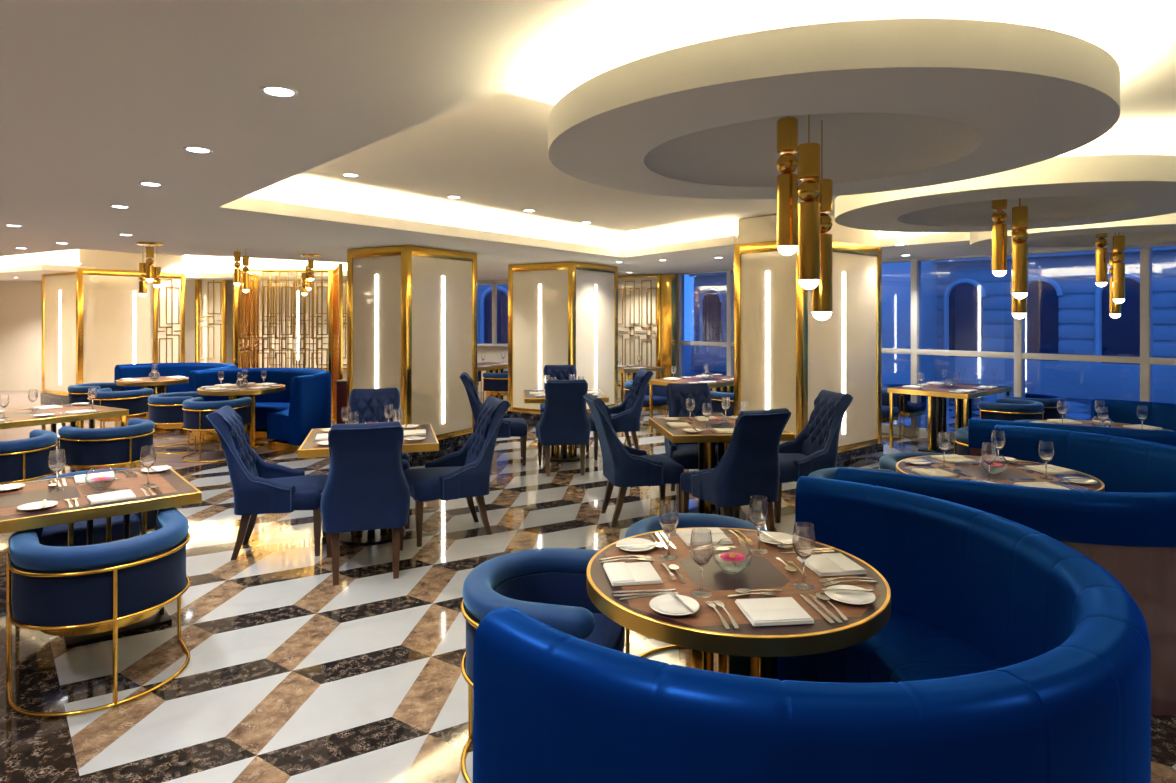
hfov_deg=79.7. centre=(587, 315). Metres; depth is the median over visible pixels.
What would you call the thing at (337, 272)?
screen
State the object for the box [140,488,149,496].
knife
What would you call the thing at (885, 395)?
barrel chair
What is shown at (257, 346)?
screen
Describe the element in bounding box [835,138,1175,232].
ceiling disc
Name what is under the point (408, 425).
bread plate
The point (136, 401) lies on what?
barrel chair
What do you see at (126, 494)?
folded napkin
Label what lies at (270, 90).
recessed light
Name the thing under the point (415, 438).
bread plate
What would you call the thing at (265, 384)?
folded napkin
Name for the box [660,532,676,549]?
knife
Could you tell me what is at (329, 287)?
screen
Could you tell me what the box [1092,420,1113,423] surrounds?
bread plate
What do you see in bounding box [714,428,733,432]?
folded napkin
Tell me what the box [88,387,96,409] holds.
wine glass
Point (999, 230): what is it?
pendant lamp
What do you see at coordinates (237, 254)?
pendant lamp
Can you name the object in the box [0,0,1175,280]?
ceiling
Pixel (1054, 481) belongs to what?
knife
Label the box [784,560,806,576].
fork
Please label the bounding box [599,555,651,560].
fork
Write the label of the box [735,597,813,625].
folded napkin
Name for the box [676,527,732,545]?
folded napkin
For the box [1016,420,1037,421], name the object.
barrel chair
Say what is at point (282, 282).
screen
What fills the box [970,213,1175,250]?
ceiling disc
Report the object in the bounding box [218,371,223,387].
wine glass
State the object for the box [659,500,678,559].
wine glass
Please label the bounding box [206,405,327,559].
tufted chair
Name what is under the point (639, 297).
screen
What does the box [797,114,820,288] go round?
pendant lamp
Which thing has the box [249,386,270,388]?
folded napkin
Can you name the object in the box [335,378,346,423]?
base cabinet
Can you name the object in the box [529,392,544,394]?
folded napkin
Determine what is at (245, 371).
wine glass
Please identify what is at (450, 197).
recessed light
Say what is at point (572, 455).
square table
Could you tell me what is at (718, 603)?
fork
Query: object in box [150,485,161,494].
soup spoon
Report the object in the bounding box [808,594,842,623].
knife
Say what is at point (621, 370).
rectangular table
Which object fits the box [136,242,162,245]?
ceiling rose
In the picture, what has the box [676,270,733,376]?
window
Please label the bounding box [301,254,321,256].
ceiling rose
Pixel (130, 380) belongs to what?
folded napkin
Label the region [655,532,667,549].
knife
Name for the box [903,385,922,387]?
folded napkin
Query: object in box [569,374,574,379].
wine glass
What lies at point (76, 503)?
fork
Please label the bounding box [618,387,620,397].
wall
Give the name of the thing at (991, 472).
glass bowl
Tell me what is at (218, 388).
folded napkin
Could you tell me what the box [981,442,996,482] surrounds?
wine glass
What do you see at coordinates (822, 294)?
pendant lamp
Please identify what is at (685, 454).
tufted chair
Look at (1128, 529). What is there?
banquette
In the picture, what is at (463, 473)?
tufted chair
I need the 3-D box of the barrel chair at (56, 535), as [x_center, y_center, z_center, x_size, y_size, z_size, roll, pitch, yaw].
[-3.005,1.310,4.235,0.688,0.680,0.584,0,0,-41]
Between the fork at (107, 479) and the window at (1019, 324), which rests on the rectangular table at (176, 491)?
the fork at (107, 479)
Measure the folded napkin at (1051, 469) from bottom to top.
0.016 m
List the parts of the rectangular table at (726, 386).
leg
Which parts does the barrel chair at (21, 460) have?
backrest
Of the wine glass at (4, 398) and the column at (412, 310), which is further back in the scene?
the column at (412, 310)
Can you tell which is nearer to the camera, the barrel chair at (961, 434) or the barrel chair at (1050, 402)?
the barrel chair at (961, 434)
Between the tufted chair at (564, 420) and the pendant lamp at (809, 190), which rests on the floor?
the tufted chair at (564, 420)
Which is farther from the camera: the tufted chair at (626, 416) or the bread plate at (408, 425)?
the tufted chair at (626, 416)
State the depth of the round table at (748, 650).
2.27 m
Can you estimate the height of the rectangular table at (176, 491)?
0.750 m
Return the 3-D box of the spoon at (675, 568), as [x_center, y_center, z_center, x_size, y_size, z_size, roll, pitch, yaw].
[0.311,0.894,2.445,0.038,0.010,0.157,0,0,-8]
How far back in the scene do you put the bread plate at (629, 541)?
2.76 m
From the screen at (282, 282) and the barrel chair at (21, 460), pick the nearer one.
the barrel chair at (21, 460)
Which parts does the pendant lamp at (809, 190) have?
cord, bulb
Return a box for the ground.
[684,345,1091,404]
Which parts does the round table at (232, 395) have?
pedestal post, pedestal post, pedestal post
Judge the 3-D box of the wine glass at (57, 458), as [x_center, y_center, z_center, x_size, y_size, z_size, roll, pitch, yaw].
[-2.742,0.797,3.642,0.074,0.206,0.074,0,0,-33]
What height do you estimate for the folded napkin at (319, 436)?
0.016 m
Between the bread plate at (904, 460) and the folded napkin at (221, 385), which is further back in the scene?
the folded napkin at (221, 385)
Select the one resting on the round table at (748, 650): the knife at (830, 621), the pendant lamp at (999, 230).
the knife at (830, 621)
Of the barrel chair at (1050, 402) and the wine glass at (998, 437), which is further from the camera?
the barrel chair at (1050, 402)
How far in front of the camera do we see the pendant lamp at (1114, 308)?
5.24 m
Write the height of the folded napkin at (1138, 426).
0.016 m
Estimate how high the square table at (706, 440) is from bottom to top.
0.750 m
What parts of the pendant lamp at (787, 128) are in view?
bulb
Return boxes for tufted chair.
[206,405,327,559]
[321,421,409,585]
[348,388,409,470]
[404,396,510,546]
[459,372,526,465]
[536,379,590,475]
[540,365,576,450]
[583,393,683,525]
[586,369,653,459]
[664,383,716,498]
[680,408,790,531]
[774,390,852,522]
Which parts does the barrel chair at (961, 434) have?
frame, backrest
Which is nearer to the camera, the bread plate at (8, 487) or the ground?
the bread plate at (8, 487)
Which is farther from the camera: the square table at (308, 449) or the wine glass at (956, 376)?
the wine glass at (956, 376)
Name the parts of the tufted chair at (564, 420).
leg, leg, backrest, leg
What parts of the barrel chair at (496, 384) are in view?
backrest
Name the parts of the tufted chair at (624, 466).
leg, leg, backrest, leg, seat, leg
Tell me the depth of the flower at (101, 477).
3.68 m
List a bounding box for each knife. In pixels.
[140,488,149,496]
[146,487,155,495]
[612,589,675,593]
[613,592,677,596]
[616,543,657,547]
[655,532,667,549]
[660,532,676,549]
[669,592,695,614]
[760,531,782,543]
[778,548,831,551]
[781,550,835,553]
[800,595,834,623]
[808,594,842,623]
[820,589,872,591]
[1011,463,1041,464]
[1049,481,1081,490]
[1054,481,1087,490]
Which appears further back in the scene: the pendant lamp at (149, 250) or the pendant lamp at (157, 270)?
the pendant lamp at (157, 270)
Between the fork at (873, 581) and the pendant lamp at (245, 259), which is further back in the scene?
the pendant lamp at (245, 259)
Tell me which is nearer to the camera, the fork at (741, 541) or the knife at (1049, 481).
the fork at (741, 541)
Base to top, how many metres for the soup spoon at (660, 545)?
0.011 m
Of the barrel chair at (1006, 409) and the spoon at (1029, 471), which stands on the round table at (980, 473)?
the spoon at (1029, 471)
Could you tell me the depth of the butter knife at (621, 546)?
2.71 m
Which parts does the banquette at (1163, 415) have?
panel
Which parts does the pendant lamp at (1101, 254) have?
bulb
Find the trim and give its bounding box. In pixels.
[0,249,346,277]
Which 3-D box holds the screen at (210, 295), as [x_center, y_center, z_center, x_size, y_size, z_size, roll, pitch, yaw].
[-8.130,0.090,15.203,0.650,2.120,0.075,0,0,0]
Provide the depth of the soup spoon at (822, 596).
2.21 m
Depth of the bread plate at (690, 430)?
5.50 m
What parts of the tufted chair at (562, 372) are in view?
backrest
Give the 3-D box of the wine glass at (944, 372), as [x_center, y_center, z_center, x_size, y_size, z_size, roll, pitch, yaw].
[4.614,0.797,9.118,0.074,0.206,0.074,0,0,-13]
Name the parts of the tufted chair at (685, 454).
backrest, seat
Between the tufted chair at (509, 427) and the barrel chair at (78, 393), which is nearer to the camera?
the tufted chair at (509, 427)
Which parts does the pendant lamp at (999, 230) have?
bulb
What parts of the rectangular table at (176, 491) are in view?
pedestal post, pedestal post, pedestal post, pedestal post, pedestal post, pedestal post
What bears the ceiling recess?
attached to the ceiling
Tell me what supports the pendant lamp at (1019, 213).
hanging from the ceiling disc at (1103, 180)
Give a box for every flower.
[90,476,110,484]
[719,552,745,565]
[985,462,1001,470]
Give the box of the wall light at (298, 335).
[297,289,299,360]
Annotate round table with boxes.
[114,376,188,434]
[197,383,284,449]
[587,527,890,678]
[896,455,1104,491]
[1031,420,1171,430]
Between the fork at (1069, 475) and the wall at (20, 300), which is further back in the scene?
the wall at (20, 300)
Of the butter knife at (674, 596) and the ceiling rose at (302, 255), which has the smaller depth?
the butter knife at (674, 596)
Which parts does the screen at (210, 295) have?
backing panel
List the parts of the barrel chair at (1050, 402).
backrest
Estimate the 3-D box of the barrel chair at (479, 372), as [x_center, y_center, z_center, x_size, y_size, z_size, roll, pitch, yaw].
[-2.484,1.310,13.770,0.584,0.680,0.688,0,0,31]
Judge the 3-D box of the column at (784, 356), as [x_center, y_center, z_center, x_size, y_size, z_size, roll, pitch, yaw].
[2.464,0.297,7.854,1.555,2.705,0.904,0,0,-39]
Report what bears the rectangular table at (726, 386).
on the floor
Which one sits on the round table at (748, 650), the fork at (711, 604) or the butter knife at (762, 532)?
the fork at (711, 604)
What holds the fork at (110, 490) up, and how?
on the rectangular table at (176, 491)
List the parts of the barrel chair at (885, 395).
seat, backrest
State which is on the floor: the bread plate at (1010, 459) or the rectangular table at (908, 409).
the rectangular table at (908, 409)
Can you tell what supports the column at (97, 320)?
on the floor
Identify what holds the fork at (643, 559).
on the round table at (748, 650)
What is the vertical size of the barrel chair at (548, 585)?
0.680 m
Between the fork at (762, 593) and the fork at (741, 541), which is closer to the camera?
the fork at (762, 593)
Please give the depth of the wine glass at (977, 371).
9.14 m
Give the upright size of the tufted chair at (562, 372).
1.004 m
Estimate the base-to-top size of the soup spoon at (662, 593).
0.011 m
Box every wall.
[0,280,346,390]
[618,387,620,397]
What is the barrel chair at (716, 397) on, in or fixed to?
on the floor
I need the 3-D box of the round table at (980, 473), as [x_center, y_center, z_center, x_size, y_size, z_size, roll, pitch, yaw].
[2.330,1.275,4.050,1.030,0.750,1.030,0,0,-7]
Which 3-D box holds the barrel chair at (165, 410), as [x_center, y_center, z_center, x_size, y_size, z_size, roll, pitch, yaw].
[-5.110,1.310,8.726,0.584,0.680,0.688,0,0,-16]
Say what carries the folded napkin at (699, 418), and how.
on the square table at (706, 440)
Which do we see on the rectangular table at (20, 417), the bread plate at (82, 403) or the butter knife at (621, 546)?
the bread plate at (82, 403)
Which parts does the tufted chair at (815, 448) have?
leg, seat, backrest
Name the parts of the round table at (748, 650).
pedestal post, pedestal post, pedestal post, pedestal post, pedestal post, pedestal post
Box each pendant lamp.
[139,263,146,296]
[146,247,153,281]
[153,267,160,287]
[234,251,240,285]
[242,256,248,292]
[301,256,306,295]
[305,265,310,290]
[308,260,313,280]
[776,116,797,254]
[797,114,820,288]
[811,120,832,319]
[992,199,1006,276]
[1011,198,1026,318]
[1012,198,1027,298]
[1095,233,1107,286]
[1109,233,1120,317]
[1113,235,1124,302]
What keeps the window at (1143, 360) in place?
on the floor
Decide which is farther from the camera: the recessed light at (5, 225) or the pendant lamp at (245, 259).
the pendant lamp at (245, 259)
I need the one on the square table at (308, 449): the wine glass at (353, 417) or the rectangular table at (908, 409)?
the wine glass at (353, 417)
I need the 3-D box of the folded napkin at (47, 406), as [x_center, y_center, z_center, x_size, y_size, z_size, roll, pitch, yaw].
[-5.285,0.892,6.894,0.175,0.016,0.185,0,0,28]
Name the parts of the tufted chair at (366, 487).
leg, leg, backrest, leg, leg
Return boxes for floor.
[0,389,1175,782]
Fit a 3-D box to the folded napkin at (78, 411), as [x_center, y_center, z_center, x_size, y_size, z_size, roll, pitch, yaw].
[-4.723,0.892,6.564,0.175,0.016,0.185,0,0,30]
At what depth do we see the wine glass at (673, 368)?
9.74 m
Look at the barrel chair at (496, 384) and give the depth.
11.96 m
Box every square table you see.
[298,424,438,545]
[523,389,608,461]
[649,416,794,519]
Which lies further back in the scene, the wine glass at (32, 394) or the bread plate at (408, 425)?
the wine glass at (32, 394)
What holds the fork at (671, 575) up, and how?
on the round table at (748, 650)
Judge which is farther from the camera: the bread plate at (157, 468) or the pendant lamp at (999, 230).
the bread plate at (157, 468)
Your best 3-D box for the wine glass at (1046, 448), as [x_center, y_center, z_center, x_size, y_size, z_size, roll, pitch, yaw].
[2.539,0.797,3.906,0.074,0.206,0.074,0,0,22]
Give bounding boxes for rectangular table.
[0,404,128,475]
[0,465,201,648]
[477,362,507,403]
[618,365,664,409]
[648,375,733,432]
[887,381,1011,452]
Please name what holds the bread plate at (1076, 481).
on the round table at (980, 473)
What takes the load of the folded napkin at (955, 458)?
on the round table at (980, 473)
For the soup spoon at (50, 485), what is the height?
0.011 m
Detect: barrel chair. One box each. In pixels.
[0,429,58,484]
[6,508,190,717]
[15,468,157,546]
[57,418,154,473]
[67,382,125,427]
[87,388,152,427]
[147,392,205,453]
[182,397,251,462]
[460,548,624,782]
[478,371,481,398]
[483,370,507,413]
[623,381,667,431]
[625,513,768,656]
[711,391,733,416]
[808,467,895,478]
[878,452,950,471]
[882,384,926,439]
[882,388,901,439]
[954,427,967,454]
[977,398,1044,420]
[1004,393,1065,419]
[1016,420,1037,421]
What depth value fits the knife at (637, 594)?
2.27 m
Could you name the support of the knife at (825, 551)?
on the round table at (748, 650)
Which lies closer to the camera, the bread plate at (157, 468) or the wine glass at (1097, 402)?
the bread plate at (157, 468)
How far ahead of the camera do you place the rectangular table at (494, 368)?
13.09 m
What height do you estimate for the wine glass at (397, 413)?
0.206 m
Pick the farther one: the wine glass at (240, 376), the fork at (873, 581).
the wine glass at (240, 376)
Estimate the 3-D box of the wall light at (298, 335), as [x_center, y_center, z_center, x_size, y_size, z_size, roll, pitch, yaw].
[-6.220,0.200,15.139,0.080,1.540,0.037,0,0,0]
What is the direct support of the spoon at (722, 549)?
on the round table at (748, 650)
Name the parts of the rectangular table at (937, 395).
leg, pedestal post, pedestal post, pedestal post, pedestal post, pedestal post, pedestal post, pedestal post, pedestal post, pedestal post, leg, pedestal post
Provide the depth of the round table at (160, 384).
9.91 m
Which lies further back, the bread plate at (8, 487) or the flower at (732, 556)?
the bread plate at (8, 487)
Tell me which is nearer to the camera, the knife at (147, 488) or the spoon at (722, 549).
the spoon at (722, 549)
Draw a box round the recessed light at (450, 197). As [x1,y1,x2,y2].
[447,196,460,198]
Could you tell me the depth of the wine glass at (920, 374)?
8.63 m
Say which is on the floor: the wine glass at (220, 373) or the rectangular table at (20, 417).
the rectangular table at (20, 417)
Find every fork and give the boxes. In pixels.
[64,499,72,507]
[71,498,78,506]
[84,479,120,483]
[85,490,122,495]
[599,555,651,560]
[600,558,653,562]
[661,563,675,579]
[705,601,729,629]
[713,601,738,628]
[727,592,777,597]
[728,530,745,545]
[733,530,754,545]
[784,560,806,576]
[817,577,873,582]
[821,580,877,585]
[903,466,934,468]
[1052,474,1084,476]
[1055,475,1087,477]
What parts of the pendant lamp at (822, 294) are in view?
cord, bulb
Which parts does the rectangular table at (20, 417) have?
pedestal post, pedestal post, pedestal post, pedestal post, pedestal post, leg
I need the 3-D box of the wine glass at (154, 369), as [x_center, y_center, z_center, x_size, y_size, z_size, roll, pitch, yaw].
[-6.068,0.797,9.867,0.074,0.206,0.074,0,0,-35]
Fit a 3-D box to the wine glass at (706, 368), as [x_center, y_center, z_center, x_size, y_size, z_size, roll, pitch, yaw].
[1.647,0.797,9.811,0.074,0.206,0.074,0,0,-37]
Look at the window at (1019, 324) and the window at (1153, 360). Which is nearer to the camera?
the window at (1153, 360)
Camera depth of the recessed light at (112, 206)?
5.04 m
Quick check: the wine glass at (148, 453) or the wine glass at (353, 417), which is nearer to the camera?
the wine glass at (148, 453)
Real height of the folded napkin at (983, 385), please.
0.016 m
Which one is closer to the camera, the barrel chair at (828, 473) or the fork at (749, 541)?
the fork at (749, 541)
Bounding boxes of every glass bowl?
[85,468,116,489]
[713,539,751,573]
[980,455,1007,473]
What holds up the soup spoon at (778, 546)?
on the round table at (748, 650)
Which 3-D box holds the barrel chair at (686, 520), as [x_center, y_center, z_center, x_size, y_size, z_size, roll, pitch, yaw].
[0.499,1.310,3.222,0.688,0.680,0.584,0,0,-1]
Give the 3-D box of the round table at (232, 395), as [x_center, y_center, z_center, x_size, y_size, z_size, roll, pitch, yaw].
[-4.380,1.275,8.930,1.000,0.750,1.000,0,0,-17]
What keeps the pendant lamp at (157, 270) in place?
hanging from the ceiling rose at (137, 243)
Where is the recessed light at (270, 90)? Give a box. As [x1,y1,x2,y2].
[260,85,297,97]
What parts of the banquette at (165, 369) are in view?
backrest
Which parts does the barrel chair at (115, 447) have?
backrest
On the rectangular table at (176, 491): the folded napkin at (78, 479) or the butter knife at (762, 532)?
the folded napkin at (78, 479)
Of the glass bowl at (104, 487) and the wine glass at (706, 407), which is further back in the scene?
the wine glass at (706, 407)
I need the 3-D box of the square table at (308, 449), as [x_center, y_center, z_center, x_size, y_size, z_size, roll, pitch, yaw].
[-1.630,1.275,5.310,0.930,0.750,0.930,0,0,-16]
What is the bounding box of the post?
[661,274,675,377]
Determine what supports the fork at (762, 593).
on the round table at (748, 650)
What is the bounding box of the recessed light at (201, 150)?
[183,146,212,153]
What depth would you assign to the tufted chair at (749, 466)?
4.95 m
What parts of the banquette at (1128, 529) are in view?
backrest, panel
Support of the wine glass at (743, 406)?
on the square table at (706, 440)
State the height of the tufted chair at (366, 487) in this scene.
1.004 m
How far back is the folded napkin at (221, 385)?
9.08 m
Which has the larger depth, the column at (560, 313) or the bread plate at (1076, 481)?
the column at (560, 313)
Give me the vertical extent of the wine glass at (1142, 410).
0.206 m
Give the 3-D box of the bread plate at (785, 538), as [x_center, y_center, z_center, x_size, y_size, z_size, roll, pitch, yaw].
[0.755,0.892,2.815,0.154,0.016,0.154,0,0,31]
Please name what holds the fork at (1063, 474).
on the round table at (980, 473)
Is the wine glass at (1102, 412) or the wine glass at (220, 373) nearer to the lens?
the wine glass at (1102, 412)
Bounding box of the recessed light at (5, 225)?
[5,225,22,226]
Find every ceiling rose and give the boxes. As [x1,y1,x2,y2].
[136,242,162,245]
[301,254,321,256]
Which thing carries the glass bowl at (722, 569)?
on the round table at (748, 650)
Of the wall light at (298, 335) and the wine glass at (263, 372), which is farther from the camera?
the wall light at (298, 335)
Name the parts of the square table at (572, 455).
pedestal post, pedestal post, pedestal post, pedestal post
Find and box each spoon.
[48,481,55,486]
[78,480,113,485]
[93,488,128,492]
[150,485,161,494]
[619,592,677,600]
[649,534,663,547]
[668,565,685,583]
[689,547,729,551]
[735,588,781,593]
[776,558,796,571]
[777,545,824,548]
[816,592,848,620]
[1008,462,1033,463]
[1009,478,1035,480]
[1013,467,1033,472]
[1059,480,1088,489]
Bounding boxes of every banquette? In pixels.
[114,363,236,433]
[189,368,330,453]
[473,476,1150,782]
[834,425,1175,714]
[968,399,1175,455]
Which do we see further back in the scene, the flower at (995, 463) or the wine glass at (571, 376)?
the wine glass at (571, 376)
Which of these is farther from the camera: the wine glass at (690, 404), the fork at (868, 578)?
the wine glass at (690, 404)
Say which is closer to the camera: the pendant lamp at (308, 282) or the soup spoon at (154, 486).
the soup spoon at (154, 486)
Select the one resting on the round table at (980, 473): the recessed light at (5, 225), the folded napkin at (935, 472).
the folded napkin at (935, 472)
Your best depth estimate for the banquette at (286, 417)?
8.98 m
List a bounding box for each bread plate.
[0,483,24,491]
[17,501,57,510]
[33,413,53,416]
[72,402,88,404]
[141,466,171,472]
[317,441,328,445]
[401,424,418,428]
[404,436,425,440]
[616,538,655,551]
[649,594,699,615]
[663,417,679,420]
[682,428,701,432]
[757,532,792,544]
[825,585,875,604]
[903,459,930,464]
[995,456,1016,461]
[1064,477,1096,484]
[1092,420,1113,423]
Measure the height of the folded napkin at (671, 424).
0.016 m
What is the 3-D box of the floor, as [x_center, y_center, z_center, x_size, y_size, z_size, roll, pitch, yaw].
[-2.203,1.651,6.951,23.595,0.001,22.098,0,0,0]
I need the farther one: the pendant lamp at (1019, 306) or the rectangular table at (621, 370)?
the rectangular table at (621, 370)
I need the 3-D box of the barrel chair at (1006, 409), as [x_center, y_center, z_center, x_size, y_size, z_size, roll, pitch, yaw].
[4.841,1.310,8.010,0.688,0.680,0.584,0,0,-41]
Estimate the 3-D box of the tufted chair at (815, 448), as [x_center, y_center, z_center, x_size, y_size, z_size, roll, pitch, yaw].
[1.790,1.148,5.936,0.743,1.004,0.570,0,0,-13]
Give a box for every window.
[477,280,507,391]
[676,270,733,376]
[689,246,1175,403]
[882,258,920,436]
[917,253,1024,439]
[1022,247,1151,401]
[1150,245,1175,364]
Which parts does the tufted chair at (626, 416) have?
leg, seat, leg, backrest, leg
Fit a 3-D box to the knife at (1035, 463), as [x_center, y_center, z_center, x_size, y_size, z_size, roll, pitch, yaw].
[2.653,0.898,4.267,0.213,0.004,0.018,0,0,-9]
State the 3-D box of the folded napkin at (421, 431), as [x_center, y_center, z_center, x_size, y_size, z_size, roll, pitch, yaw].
[-1.330,0.892,5.396,0.175,0.016,0.185,0,0,-13]
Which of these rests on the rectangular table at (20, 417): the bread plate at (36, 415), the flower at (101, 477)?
the bread plate at (36, 415)
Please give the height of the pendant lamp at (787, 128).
0.494 m
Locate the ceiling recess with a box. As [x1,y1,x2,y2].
[220,91,969,257]
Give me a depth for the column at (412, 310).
8.11 m
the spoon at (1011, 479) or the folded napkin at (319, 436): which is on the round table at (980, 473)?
the spoon at (1011, 479)
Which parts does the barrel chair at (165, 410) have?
backrest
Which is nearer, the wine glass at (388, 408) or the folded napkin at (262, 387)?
the wine glass at (388, 408)
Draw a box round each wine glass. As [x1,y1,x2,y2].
[0,394,8,418]
[28,389,37,411]
[48,449,65,491]
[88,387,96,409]
[140,445,155,486]
[151,365,157,380]
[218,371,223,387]
[237,372,243,388]
[242,369,247,384]
[261,370,266,386]
[341,407,350,423]
[348,411,358,423]
[384,404,392,421]
[393,409,402,422]
[544,375,549,392]
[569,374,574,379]
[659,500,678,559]
[671,366,675,380]
[686,398,694,423]
[690,528,712,597]
[702,403,710,429]
[704,366,708,380]
[721,397,729,421]
[739,401,747,411]
[749,495,768,553]
[792,522,815,589]
[918,372,923,389]
[937,432,950,467]
[942,369,947,385]
[953,372,959,388]
[975,369,980,384]
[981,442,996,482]
[991,430,1004,465]
[1038,440,1053,479]
[1057,401,1067,423]
[1094,400,1104,425]
[1097,406,1108,426]
[1136,405,1147,428]
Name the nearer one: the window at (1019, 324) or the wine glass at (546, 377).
the wine glass at (546, 377)
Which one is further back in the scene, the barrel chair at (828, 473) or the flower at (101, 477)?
the barrel chair at (828, 473)
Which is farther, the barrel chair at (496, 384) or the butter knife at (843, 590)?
the barrel chair at (496, 384)
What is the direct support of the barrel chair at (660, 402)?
on the floor
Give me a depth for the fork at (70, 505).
3.35 m
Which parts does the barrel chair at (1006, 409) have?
backrest, frame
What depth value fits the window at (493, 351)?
15.40 m
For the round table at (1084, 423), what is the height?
0.750 m
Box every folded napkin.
[33,405,62,409]
[65,410,95,413]
[74,471,116,483]
[86,490,135,504]
[123,379,142,381]
[205,387,226,389]
[214,384,235,386]
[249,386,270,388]
[256,383,275,385]
[315,434,327,439]
[404,429,425,435]
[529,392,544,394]
[603,562,662,585]
[667,422,691,427]
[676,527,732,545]
[694,416,719,420]
[699,381,716,382]
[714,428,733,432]
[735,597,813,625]
[797,553,866,576]
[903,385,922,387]
[911,468,958,477]
[926,382,945,383]
[931,454,975,462]
[956,389,976,391]
[978,385,997,387]
[1014,482,1069,489]
[1024,465,1075,474]
[1047,419,1082,423]
[1123,424,1162,429]
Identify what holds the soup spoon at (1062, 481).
on the round table at (980, 473)
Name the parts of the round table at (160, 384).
pedestal post, pedestal post, pedestal post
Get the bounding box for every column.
[40,249,184,404]
[347,245,476,464]
[507,261,617,427]
[734,214,882,467]
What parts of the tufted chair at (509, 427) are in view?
backrest, seat, leg, leg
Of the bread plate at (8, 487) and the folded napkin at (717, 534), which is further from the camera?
the bread plate at (8, 487)
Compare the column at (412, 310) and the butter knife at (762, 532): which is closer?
the butter knife at (762, 532)
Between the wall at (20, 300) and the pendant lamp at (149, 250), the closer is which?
the pendant lamp at (149, 250)
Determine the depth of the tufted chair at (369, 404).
6.21 m
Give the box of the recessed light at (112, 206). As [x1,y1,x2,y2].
[110,205,129,208]
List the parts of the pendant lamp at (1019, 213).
bulb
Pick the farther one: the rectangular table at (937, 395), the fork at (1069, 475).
the rectangular table at (937, 395)
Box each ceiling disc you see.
[548,2,1119,198]
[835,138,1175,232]
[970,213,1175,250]
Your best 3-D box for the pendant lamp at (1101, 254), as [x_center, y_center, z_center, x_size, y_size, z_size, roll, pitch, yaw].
[3.787,-0.462,5.200,0.075,0.494,0.075,0,0,0]
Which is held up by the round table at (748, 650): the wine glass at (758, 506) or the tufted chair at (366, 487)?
the wine glass at (758, 506)
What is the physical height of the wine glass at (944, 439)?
0.206 m
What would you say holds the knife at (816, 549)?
on the round table at (748, 650)
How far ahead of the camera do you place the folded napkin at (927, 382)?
9.37 m
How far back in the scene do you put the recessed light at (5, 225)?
6.11 m
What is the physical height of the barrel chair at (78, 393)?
0.680 m
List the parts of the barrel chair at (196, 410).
backrest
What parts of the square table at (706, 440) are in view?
pedestal post, pedestal post, pedestal post, pedestal post, pedestal post, pedestal post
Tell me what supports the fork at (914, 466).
on the round table at (980, 473)
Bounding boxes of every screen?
[195,280,226,362]
[233,280,346,368]
[235,269,331,421]
[239,272,259,367]
[332,263,342,423]
[618,275,660,386]
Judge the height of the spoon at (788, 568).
0.010 m
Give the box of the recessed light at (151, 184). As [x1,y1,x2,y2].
[138,182,161,186]
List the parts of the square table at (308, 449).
pedestal post, pedestal post, pedestal post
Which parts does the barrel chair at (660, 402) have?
backrest, seat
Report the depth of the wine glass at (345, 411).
5.34 m
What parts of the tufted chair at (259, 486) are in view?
leg, leg, backrest, seat, leg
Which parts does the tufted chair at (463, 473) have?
leg, leg, seat, backrest, leg, leg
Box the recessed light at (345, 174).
[342,173,358,176]
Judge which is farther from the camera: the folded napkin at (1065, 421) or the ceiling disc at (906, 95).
the folded napkin at (1065, 421)
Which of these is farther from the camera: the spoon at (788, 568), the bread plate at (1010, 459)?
the bread plate at (1010, 459)
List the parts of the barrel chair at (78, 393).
backrest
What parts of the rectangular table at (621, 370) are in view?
pedestal post, leg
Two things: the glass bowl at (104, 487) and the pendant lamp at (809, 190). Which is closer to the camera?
the pendant lamp at (809, 190)
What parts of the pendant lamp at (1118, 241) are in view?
bulb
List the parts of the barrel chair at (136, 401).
backrest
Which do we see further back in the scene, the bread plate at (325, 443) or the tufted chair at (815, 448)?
the tufted chair at (815, 448)
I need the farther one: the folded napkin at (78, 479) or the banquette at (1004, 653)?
the folded napkin at (78, 479)
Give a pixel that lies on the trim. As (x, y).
(194, 266)
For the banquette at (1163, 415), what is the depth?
5.07 m
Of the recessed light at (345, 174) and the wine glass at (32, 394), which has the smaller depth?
the recessed light at (345, 174)
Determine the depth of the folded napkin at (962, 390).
8.38 m
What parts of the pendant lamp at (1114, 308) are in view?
bulb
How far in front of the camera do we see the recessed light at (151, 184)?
4.20 m
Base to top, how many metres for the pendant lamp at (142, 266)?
0.555 m
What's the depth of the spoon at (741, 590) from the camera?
2.29 m
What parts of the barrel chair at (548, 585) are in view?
frame, backrest, seat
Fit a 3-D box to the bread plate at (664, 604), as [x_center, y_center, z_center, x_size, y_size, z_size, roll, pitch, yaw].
[0.265,0.892,2.165,0.154,0.016,0.154,0,0,-16]
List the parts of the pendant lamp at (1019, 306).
bulb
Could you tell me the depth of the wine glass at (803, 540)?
2.32 m
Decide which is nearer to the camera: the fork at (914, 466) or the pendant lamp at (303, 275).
the fork at (914, 466)
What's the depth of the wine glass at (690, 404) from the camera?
5.90 m
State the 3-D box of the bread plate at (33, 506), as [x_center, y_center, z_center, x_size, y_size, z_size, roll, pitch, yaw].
[-2.576,0.892,3.301,0.154,0.016,0.154,0,0,43]
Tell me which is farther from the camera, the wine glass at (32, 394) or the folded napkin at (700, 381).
the folded napkin at (700, 381)

